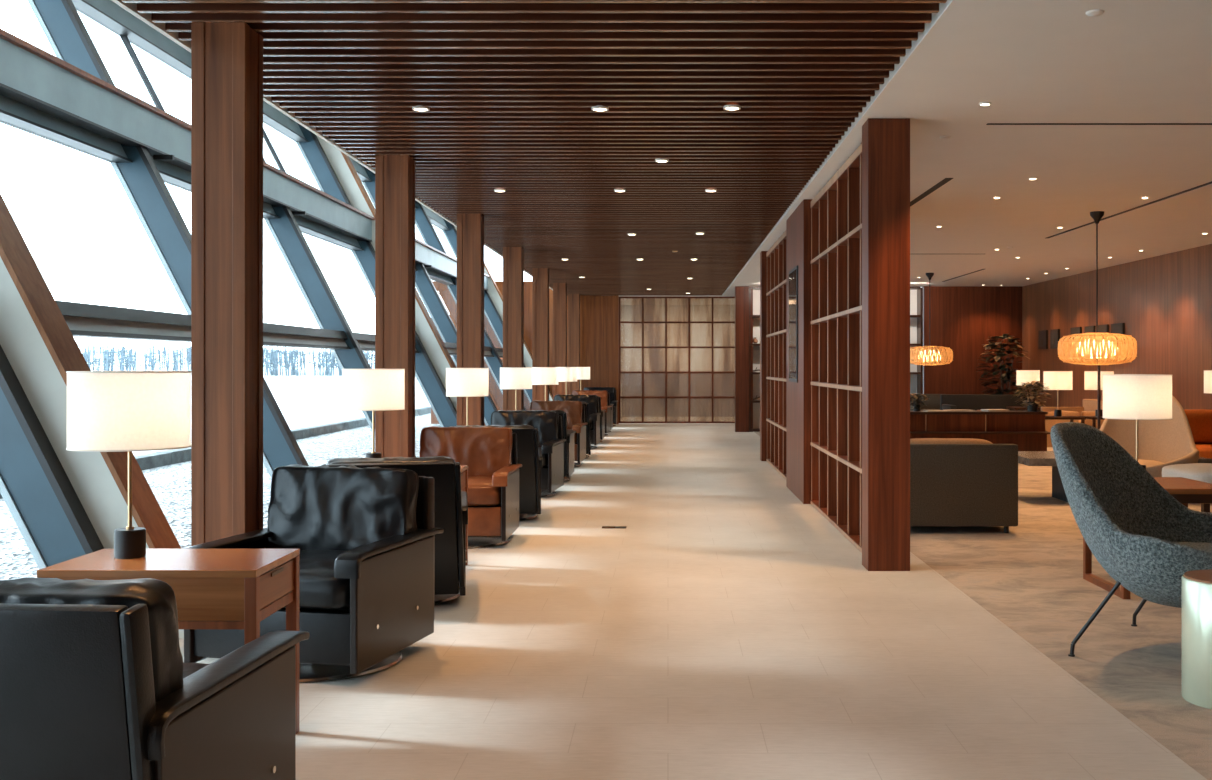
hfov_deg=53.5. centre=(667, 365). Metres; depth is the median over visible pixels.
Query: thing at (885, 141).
pillar
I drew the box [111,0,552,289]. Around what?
trim
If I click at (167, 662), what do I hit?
cushion
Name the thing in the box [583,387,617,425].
lounge armchair
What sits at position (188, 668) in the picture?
seat cushion
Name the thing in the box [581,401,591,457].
lounge armchair
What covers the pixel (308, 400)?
field
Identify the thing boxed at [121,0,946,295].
ceiling
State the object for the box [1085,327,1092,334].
picture
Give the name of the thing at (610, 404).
lounge armchair
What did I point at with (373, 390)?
table lamp
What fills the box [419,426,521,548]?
lounge armchair
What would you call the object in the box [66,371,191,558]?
table lamp
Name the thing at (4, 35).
trim
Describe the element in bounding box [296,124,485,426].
window
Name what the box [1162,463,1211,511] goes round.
coffee table
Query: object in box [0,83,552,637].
window
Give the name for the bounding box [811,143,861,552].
lattice
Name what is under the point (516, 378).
table lamp
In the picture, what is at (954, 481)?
sofa
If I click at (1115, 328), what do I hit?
picture
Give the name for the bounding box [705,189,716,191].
recessed light
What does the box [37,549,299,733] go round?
side table
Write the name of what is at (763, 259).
pillar
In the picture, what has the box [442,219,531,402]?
window
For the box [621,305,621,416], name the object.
wall
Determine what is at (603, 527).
floor vent
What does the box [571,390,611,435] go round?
lounge armchair
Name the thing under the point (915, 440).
cushion
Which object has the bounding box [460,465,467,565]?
side table
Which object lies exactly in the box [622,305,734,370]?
wall
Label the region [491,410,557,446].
cushion
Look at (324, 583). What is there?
seat cushion
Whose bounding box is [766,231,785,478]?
lattice
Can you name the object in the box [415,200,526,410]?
window
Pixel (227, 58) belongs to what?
wooden column
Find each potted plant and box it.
[910,393,928,410]
[1012,381,1050,410]
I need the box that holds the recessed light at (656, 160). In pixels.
[655,159,668,162]
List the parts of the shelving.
shelf, shelf, shelf, shelf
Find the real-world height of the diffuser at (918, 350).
0.170 m
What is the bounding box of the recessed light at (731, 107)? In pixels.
[723,104,740,110]
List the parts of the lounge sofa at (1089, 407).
armrest, armrest, backrest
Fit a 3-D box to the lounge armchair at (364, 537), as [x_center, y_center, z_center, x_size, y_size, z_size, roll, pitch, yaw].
[-1.424,0.811,4.904,0.744,0.777,0.811,0,0,12]
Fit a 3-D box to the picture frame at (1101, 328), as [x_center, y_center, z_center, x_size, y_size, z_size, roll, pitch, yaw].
[6.432,-0.450,17.750,0.036,0.320,0.400,0,0,0]
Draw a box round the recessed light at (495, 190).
[494,189,505,191]
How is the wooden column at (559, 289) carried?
on the floor
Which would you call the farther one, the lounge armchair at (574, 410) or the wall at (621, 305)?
the wall at (621, 305)
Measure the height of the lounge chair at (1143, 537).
0.948 m
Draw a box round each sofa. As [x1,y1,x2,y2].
[910,394,940,410]
[910,438,1017,532]
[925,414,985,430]
[940,394,1041,410]
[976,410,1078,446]
[1041,399,1103,427]
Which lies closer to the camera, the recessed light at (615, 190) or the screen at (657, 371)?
the recessed light at (615, 190)
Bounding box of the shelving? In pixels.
[749,287,922,431]
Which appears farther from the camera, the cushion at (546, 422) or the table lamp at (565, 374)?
the table lamp at (565, 374)
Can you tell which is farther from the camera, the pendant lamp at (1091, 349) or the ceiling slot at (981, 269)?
the ceiling slot at (981, 269)
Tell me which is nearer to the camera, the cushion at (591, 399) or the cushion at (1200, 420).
the cushion at (1200, 420)
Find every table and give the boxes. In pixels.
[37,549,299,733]
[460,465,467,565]
[1006,407,1040,410]
[1018,451,1211,502]
[1045,416,1085,423]
[1080,416,1104,427]
[1083,477,1211,598]
[1181,570,1211,708]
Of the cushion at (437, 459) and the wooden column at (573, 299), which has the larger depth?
the wooden column at (573, 299)
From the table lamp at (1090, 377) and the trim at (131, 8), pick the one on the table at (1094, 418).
the table lamp at (1090, 377)
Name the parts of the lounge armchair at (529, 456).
panel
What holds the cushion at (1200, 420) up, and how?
on the leather armchair at (1200, 420)
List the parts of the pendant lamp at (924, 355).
lamp shade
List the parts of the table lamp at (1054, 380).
lamp shade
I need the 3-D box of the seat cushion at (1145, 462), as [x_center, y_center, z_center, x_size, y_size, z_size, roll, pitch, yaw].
[3.634,0.785,9.257,0.430,0.121,0.414,0,0,30]
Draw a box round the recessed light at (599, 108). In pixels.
[591,105,608,111]
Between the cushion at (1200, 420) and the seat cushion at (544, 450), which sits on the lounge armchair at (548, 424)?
the seat cushion at (544, 450)
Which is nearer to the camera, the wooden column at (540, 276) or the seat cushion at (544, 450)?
the seat cushion at (544, 450)
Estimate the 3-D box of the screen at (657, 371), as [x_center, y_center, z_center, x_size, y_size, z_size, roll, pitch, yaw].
[0.200,-0.128,24.835,2.435,2.620,0.070,0,0,0]
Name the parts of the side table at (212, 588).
under rail, leg, rail, drawer, drawer pull, leg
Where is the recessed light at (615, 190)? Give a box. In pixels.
[614,189,625,191]
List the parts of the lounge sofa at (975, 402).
armrest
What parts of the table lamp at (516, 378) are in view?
lamp shade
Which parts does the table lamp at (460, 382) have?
lamp shade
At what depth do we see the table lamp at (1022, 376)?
18.86 m
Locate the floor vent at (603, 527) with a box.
[602,526,625,528]
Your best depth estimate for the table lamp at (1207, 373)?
12.54 m
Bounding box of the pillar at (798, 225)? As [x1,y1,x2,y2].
[786,199,811,503]
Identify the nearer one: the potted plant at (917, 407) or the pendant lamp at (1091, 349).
the pendant lamp at (1091, 349)
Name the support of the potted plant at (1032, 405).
on the divider
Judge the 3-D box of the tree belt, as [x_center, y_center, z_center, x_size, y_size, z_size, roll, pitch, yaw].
[-64.289,-0.722,149.985,93.243,3.964,14.374,0,0,0]
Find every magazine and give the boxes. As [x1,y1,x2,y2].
[924,410,947,411]
[947,409,974,411]
[981,409,1008,411]
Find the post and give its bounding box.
[1097,365,1099,429]
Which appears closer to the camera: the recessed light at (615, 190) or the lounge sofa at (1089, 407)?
the recessed light at (615, 190)
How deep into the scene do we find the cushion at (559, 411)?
12.41 m
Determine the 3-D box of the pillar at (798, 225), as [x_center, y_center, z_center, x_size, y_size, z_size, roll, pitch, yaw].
[1.301,-0.124,11.185,0.246,2.649,1.510,0,0,0]
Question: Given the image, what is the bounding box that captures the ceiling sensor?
[1086,9,1103,16]
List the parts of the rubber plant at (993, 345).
stem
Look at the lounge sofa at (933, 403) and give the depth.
21.38 m
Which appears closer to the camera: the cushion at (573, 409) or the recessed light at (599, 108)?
the recessed light at (599, 108)
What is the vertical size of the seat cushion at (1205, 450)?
0.156 m
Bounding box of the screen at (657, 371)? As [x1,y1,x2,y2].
[619,296,734,422]
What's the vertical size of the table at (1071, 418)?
0.550 m
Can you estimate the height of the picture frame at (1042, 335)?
0.320 m
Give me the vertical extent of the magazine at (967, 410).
0.018 m
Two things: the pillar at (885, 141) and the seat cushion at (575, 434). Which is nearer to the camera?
the pillar at (885, 141)
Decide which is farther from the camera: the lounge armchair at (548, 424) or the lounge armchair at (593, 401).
the lounge armchair at (593, 401)
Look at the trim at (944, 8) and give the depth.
6.55 m
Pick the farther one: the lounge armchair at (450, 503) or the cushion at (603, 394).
the cushion at (603, 394)
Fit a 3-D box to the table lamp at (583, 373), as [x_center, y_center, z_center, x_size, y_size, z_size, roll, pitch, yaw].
[-1.660,0.308,22.850,0.359,0.584,0.359,0,0,0]
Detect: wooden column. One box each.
[191,22,262,545]
[375,155,414,457]
[457,214,483,425]
[503,247,523,410]
[532,268,548,400]
[553,283,566,400]
[568,294,579,394]
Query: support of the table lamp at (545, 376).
on the side table
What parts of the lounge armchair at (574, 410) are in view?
panel, panel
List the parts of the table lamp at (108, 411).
lamp shade, stem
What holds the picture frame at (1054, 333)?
attached to the wall at (1164, 302)
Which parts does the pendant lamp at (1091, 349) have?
lamp shade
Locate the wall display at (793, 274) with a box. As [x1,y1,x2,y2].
[789,265,797,382]
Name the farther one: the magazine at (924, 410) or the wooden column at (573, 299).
the wooden column at (573, 299)
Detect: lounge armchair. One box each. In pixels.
[0,578,309,779]
[184,464,443,682]
[322,456,467,603]
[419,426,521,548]
[454,425,542,520]
[491,410,565,496]
[516,410,575,480]
[530,400,587,466]
[553,394,600,448]
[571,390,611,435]
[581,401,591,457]
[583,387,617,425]
[597,396,605,441]
[610,404,613,431]
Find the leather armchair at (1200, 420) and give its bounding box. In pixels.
[1184,409,1211,458]
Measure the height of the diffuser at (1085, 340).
0.170 m
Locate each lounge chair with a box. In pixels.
[1050,422,1211,656]
[1100,396,1198,476]
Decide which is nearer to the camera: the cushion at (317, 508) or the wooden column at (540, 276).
the cushion at (317, 508)
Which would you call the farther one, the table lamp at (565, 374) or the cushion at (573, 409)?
the table lamp at (565, 374)
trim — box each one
[0,29,489,276]
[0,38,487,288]
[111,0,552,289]
[723,0,957,295]
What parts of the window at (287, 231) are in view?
head rail, rail, rail, rail, rail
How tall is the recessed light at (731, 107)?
0.014 m
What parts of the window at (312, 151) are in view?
head rail, rail, rail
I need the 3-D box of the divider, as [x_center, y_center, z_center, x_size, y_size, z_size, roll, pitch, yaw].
[3.210,0.884,14.990,3.020,0.632,0.620,0,0,0]
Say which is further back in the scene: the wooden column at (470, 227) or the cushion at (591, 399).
the cushion at (591, 399)
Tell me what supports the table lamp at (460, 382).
on the side table
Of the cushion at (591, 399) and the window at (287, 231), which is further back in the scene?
the cushion at (591, 399)
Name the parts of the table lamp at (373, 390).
stem, lamp shade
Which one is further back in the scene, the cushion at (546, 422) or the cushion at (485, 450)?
the cushion at (546, 422)
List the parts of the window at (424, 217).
head rail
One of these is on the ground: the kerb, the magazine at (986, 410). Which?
the kerb
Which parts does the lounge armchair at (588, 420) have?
panel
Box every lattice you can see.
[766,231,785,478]
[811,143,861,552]
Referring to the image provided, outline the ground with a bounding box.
[0,413,485,579]
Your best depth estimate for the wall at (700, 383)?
28.40 m
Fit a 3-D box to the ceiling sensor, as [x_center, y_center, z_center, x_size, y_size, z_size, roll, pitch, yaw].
[1.749,-1.443,4.915,0.072,0.014,0.072,0,0,0]
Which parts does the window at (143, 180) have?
head rail, rail, rail, rail, rail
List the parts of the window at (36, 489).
rail, rail, rail, rail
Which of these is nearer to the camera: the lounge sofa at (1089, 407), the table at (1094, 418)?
the table at (1094, 418)
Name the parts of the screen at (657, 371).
glass pane, glass pane, glass pane, glass pane, glass pane, glass pane, glass pane, glass pane, glass pane, glass pane, glass pane, glass pane, glass pane, glass pane, glass pane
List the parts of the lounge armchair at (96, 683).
panel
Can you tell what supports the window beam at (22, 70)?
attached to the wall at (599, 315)
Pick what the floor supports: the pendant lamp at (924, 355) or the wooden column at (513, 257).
the wooden column at (513, 257)
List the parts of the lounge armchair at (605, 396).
panel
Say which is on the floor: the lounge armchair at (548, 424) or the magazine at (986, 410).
the lounge armchair at (548, 424)
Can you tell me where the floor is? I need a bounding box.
[179,417,1211,779]
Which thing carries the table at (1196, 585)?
on the floor
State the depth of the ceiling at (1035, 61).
7.68 m
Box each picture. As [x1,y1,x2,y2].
[1039,331,1045,347]
[1051,330,1057,346]
[1071,328,1079,338]
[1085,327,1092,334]
[1098,326,1105,337]
[1111,324,1121,337]
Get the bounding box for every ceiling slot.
[910,178,952,206]
[942,269,986,281]
[986,123,1211,124]
[1046,181,1211,238]
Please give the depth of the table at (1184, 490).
6.34 m
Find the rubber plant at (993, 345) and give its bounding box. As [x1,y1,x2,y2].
[976,334,1028,393]
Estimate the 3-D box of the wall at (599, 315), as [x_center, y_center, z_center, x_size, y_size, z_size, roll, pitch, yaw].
[-2.960,-0.275,24.869,3.880,2.950,0.162,0,0,0]
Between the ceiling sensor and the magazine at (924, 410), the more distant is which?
the magazine at (924, 410)
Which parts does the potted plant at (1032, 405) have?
stem, pot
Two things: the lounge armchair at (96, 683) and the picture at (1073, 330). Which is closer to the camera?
the lounge armchair at (96, 683)
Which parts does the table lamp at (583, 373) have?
lamp shade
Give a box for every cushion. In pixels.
[0,578,183,701]
[183,663,208,677]
[265,464,418,550]
[283,550,349,609]
[327,456,455,489]
[419,426,512,476]
[454,425,534,445]
[468,476,500,505]
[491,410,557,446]
[516,410,564,413]
[530,400,581,428]
[538,447,547,467]
[553,394,596,417]
[567,429,576,443]
[571,390,607,407]
[583,387,614,403]
[910,438,992,443]
[1138,459,1161,465]
[1162,463,1211,483]
[1174,542,1211,551]
[1184,409,1211,442]
[1195,444,1211,458]
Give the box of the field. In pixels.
[91,369,429,455]
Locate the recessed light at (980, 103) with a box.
[979,102,990,105]
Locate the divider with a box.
[910,411,1050,450]
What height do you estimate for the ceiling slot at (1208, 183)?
0.008 m
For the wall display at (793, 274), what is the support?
attached to the pillar at (798, 225)
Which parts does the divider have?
panel, panel, panel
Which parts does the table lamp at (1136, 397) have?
stem, lamp shade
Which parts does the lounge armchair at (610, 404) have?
panel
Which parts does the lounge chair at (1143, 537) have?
leg, leg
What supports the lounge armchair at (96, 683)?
on the floor
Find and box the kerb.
[0,406,430,497]
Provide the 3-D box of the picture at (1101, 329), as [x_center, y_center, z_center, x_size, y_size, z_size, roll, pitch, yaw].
[6.418,-0.450,17.750,0.003,0.280,0.360,0,0,0]
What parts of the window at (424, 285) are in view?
rail, rail, rail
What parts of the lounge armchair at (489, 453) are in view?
panel, panel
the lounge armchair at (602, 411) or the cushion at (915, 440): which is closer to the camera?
the cushion at (915, 440)
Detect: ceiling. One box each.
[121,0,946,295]
[621,0,1211,304]
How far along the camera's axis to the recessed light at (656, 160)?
8.42 m
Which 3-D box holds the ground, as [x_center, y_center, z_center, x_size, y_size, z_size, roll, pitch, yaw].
[-4.250,1.340,24.000,3.900,0.220,72.000,0,0,0]
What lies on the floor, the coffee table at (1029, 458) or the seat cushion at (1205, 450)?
the coffee table at (1029, 458)
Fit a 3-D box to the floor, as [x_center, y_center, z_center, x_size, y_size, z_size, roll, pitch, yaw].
[2.050,1.260,12.900,9.100,0.120,31.800,0,0,0]
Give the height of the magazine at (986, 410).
0.024 m
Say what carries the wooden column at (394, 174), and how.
on the floor
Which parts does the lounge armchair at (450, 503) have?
panel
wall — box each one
[431,281,618,423]
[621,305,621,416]
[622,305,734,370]
[622,373,734,416]
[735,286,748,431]
[751,289,752,431]
[923,286,1021,393]
[1022,244,1211,408]
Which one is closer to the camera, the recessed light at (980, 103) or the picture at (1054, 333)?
the recessed light at (980, 103)
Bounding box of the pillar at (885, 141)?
[862,118,909,570]
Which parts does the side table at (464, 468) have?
drawer, leg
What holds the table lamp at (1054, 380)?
on the table at (1071, 418)
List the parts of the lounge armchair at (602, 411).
panel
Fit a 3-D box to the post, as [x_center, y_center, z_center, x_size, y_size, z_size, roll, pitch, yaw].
[4.220,0.580,11.750,0.280,1.240,0.280,0,0,0]
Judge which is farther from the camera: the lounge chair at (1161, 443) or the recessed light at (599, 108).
the lounge chair at (1161, 443)
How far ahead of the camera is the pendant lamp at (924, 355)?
18.46 m
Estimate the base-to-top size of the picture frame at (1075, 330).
0.320 m
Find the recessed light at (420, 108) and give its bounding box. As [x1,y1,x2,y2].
[412,105,429,111]
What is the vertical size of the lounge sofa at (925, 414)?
0.600 m
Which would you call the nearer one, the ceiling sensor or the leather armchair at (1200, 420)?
the ceiling sensor
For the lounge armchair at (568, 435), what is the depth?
12.30 m
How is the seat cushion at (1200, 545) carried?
on the lounge chair at (1143, 537)
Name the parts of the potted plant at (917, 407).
pot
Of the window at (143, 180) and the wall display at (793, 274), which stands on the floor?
the window at (143, 180)
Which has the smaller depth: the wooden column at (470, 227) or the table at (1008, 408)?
the wooden column at (470, 227)
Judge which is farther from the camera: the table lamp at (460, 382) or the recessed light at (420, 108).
the table lamp at (460, 382)
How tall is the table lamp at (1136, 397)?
0.584 m
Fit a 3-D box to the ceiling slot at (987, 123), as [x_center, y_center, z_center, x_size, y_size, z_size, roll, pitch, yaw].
[3.555,-1.448,7.185,3.290,0.004,0.030,0,0,0]
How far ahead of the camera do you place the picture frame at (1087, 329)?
18.27 m
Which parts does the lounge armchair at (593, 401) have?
panel, panel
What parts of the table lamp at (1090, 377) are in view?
lamp shade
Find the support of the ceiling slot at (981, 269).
attached to the ceiling at (1035, 61)
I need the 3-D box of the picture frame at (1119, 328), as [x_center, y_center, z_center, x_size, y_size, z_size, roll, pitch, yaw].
[6.432,-0.450,17.175,0.036,0.320,0.450,0,0,0]
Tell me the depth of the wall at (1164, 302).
16.31 m
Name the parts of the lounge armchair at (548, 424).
panel, panel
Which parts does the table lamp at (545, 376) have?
lamp shade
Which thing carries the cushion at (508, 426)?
on the lounge armchair at (529, 456)
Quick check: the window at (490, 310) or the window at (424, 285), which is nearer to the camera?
the window at (424, 285)
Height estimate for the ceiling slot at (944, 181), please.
0.004 m
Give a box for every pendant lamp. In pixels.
[910,273,952,364]
[1058,211,1136,364]
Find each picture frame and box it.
[1038,330,1047,348]
[1050,329,1059,348]
[1070,327,1081,338]
[1084,326,1095,334]
[1098,324,1108,337]
[1111,323,1124,339]
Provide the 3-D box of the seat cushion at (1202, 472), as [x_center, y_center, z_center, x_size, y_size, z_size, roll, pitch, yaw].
[4.059,0.744,7.950,1.404,0.176,0.664,0,0,0]
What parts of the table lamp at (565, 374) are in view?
lamp shade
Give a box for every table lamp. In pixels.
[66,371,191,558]
[342,369,404,457]
[446,368,488,425]
[500,367,531,409]
[532,367,558,400]
[558,367,576,394]
[577,367,589,389]
[1016,370,1039,405]
[1043,371,1072,416]
[1084,371,1113,416]
[1102,374,1171,469]
[1204,370,1211,393]
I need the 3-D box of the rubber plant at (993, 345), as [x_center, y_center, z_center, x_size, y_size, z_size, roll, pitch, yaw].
[5.874,0.322,20.883,0.968,1.757,0.939,0,0,0]
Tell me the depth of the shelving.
22.17 m
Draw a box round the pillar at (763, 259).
[760,251,766,460]
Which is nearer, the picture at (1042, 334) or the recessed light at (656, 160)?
the recessed light at (656, 160)
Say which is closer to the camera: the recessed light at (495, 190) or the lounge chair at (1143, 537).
the lounge chair at (1143, 537)
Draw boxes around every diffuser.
[918,350,940,360]
[1079,340,1117,357]
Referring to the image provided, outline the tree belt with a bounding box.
[77,344,374,375]
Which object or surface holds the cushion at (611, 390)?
on the lounge armchair at (613, 400)
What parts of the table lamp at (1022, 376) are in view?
lamp shade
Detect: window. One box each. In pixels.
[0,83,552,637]
[28,0,350,478]
[263,101,418,456]
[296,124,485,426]
[362,166,497,425]
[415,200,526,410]
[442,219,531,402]
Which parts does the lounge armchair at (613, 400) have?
panel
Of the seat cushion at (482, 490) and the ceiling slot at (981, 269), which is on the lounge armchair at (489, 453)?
the seat cushion at (482, 490)
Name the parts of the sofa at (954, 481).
leg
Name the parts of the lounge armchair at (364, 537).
panel, panel, panel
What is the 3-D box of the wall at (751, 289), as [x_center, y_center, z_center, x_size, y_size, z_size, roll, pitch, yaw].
[1.495,-0.125,23.400,0.110,2.650,3.000,0,0,0]
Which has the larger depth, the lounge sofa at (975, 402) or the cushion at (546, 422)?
the lounge sofa at (975, 402)
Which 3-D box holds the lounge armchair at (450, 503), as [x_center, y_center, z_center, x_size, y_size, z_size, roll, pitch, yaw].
[-1.425,0.829,6.268,0.744,0.742,0.855,0,0,-10]
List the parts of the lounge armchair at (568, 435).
panel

